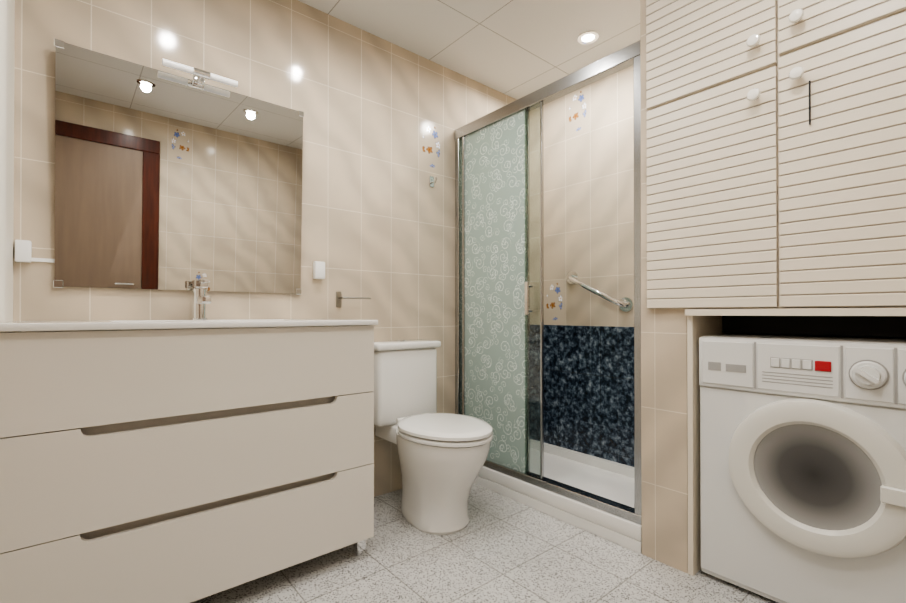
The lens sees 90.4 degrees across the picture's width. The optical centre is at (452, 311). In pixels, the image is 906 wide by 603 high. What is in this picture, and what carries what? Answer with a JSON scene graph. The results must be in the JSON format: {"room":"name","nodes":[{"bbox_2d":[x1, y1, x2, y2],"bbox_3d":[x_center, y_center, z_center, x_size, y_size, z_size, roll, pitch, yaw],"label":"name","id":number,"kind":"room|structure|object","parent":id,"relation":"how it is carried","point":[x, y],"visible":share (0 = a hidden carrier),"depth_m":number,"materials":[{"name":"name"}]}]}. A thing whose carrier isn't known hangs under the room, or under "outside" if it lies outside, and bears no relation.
{"room":"bathroom","nodes":[
{"label":"bathroom","id":0,"kind":"room"},
{"bbox_2d":[0,0,14,322],"bbox_3d":[-1.425,-0.239,1.277,0.236,2.350,0.230,0,0,-40],"label":"pilaster","id":1,"kind":"object","parent":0,"point":[7,39],"visible":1,"depth_m":1.30,"materials":[{"name":"paint"}]},
{"bbox_2d":[13,0,516,496],"bbox_3d":[-0.570,-0.233,2.191,2.920,2.350,0.128,0,0,-40],"label":"wall","id":2,"kind":"structure","parent":0,"point":[377,226],"depth_m":2.09,"materials":[{"name":"tile"}]},
{"bbox_2d":[53,38,303,294],"bbox_3d":[-0.999,-0.485,1.754,0.838,0.818,0.012,0,2,-40],"label":"mirror","id":3,"kind":"object","parent":2,"relation":"attached to","point":[165,180],"visible":0.96,"depth_m":1.69,"materials":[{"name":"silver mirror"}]},
{"bbox_2d":[162,58,237,87],"bbox_3d":[-0.968,-0.891,1.720,0.250,0.040,0.087,0,0,-40],"label":"lamp","id":4,"kind":"object","parent":3,"relation":"attached to","point":[199,80],"visible":1,"depth_m":1.70,"materials":[{"name":"silver metal"}]},
{"bbox_2d":[313,261,324,278],"bbox_3d":[-0.620,-0.189,2.078,0.050,0.080,0.034,0,0,-40],"label":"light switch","id":5,"kind":"object","parent":2,"relation":"attached to","point":[318,269],"visible":0.94,"depth_m":2.06,"materials":[{"name":"white plastic"}]},
{"bbox_2d":[336,292,370,306],"bbox_3d":[-0.481,-0.056,2.174,0.153,0.075,0.064,0,0,-40],"label":"paper holder","id":6,"kind":"object","parent":2,"relation":"attached to","point":[338,299],"visible":1,"depth_m":2.15,"materials":[{"name":"silver metal"}]},
{"bbox_2d":[419,118,442,174],"bbox_3d":[-0.121,-0.920,2.523,0.172,0.284,0.001,0,0,-40],"label":"wall decor","id":7,"kind":"object","parent":2,"relation":"attached to","point":[431,147],"visible":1,"depth_m":2.52,"materials":[{"name":"tile"}]},
{"bbox_2d":[430,176,436,186],"bbox_3d":[-0.105,-0.727,2.503,0.030,0.060,0.049,0,0,-40],"label":"hook","id":8,"kind":"object","parent":2,"relation":"attached to","point":[432,181],"visible":0.98,"depth_m":2.52,"materials":[{"name":"silver metal"}]},
{"bbox_2d":[298,0,639,98],"bbox_3d":[0.211,-1.464,1.266,2.920,0.100,2.560,0,0,-40],"label":"ceiling","id":9,"kind":"structure","parent":0,"point":[516,49],"depth_m":2.26,"materials":[{"name":"white paint"}]},
{"bbox_2d":[577,31,598,43],"bbox_3d":[0.694,-1.405,2.309,0.107,0.004,0.107,0,0,44],"label":"recessed light","id":10,"kind":"object","parent":9,"relation":"in","point":[587,37],"visible":1,"depth_m":2.29,"materials":[{"name":"silver metal"}]},
{"bbox_2d":[191,483,777,602],"bbox_3d":[0.211,0.986,1.251,2.920,0.100,2.560,0,0,-40],"label":"floor","id":11,"kind":"structure","parent":0,"point":[499,548],"depth_m":1.62,"materials":[{"name":"tile"}]},
{"bbox_2d":[0,279,377,602],"bbox_3d":[-0.845,0.410,1.579,1.040,1.056,0.503,0,0,-40],"label":"bathroom vanity","id":12,"kind":"object","parent":11,"relation":"on","point":[198,455],"visible":1,"depth_m":1.31,"materials":[{"name":"beige paint"}]},
{"bbox_2d":[373,339,492,534],"bbox_3d":[-0.105,0.542,2.075,0.380,0.797,0.690,0,0,-40],"label":"toilet","id":13,"kind":"object","parent":11,"relation":"on","point":[442,458],"visible":0.96,"depth_m":1.95,"materials":[{"name":"white ceramic"}]},
{"bbox_2d":[474,439,641,553],"bbox_3d":[0.611,0.890,2.383,0.650,0.105,1.136,0,0,-40],"label":"shower tray","id":14,"kind":"object","parent":11,"relation":"on","point":[608,479],"visible":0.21,"depth_m":2.26,"materials":[{"name":"white ceramic"}]},
{"bbox_2d":[455,40,641,524],"bbox_3d":[0.382,-0.112,2.197,0.080,1.900,1.134,0,0,-40],"label":"shower door","id":15,"kind":"structure","parent":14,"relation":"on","point":[493,286],"depth_m":2.31,"materials":[{"name":"clear glass"}]},
{"bbox_2d":[699,333,905,602],"bbox_3d":[1.270,0.513,1.531,0.620,0.850,0.605,0,0,-40],"label":"washing machine","id":16,"kind":"object","parent":11,"relation":"on","point":[802,468],"visible":0.98,"depth_m":1.36,"materials":[{"name":"white painted metal"},{"name":"plastic"},{"name":"glass"}]},
{"bbox_2d":[530,65,633,466],"bbox_3d":[1.292,-0.234,2.164,0.100,2.350,2.360,0,0,-40],"label":"wall","id":17,"kind":"structure","parent":0,"point":[589,345],"depth_m":2.66,"materials":[{"name":"tile"}]},
{"bbox_2d":[544,279,565,324],"bbox_3d":[0.644,-0.056,2.857,0.001,0.284,0.172,0,0,-40],"label":"wall decor","id":18,"kind":"object","parent":17,"relation":"attached to","point":[554,302],"visible":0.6,"depth_m":2.85,"materials":[{"name":"tile"}]},
{"bbox_2d":[566,85,589,139],"bbox_3d":[0.756,-1.206,2.730,0.001,0.284,0.172,0,0,-40],"label":"wall decor","id":19,"kind":"object","parent":17,"relation":"attached to","point":[577,112],"visible":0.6,"depth_m":2.73,"materials":[{"name":"tile"}]},
{"bbox_2d":[567,271,632,311],"bbox_3d":[0.818,-0.121,2.595,0.070,0.250,0.430,0,0,-40],"label":"grab rail","id":20,"kind":"object","parent":17,"relation":"attached to","point":[624,304],"visible":1,"depth_m":2.53,"materials":[{"name":"silver metal"}]},
{"bbox_2d":[640,0,687,572],"bbox_3d":[1.033,-0.235,1.889,0.650,2.350,0.170,0,0,-40],"label":"wall","id":21,"kind":"structure","parent":0,"point":[664,464],"depth_m":1.68,"materials":[{"name":"tile"}]},
{"bbox_2d":[646,0,905,575],"bbox_3d":[1.261,-0.236,1.567,0.708,2.348,0.885,0,0,-40],"label":"upper cabinet","id":22,"kind":"object","parent":21,"relation":"attached to","point":[776,166],"visible":0.94,"depth_m":1.41,"materials":[{"name":"beige wood"}]}
]}

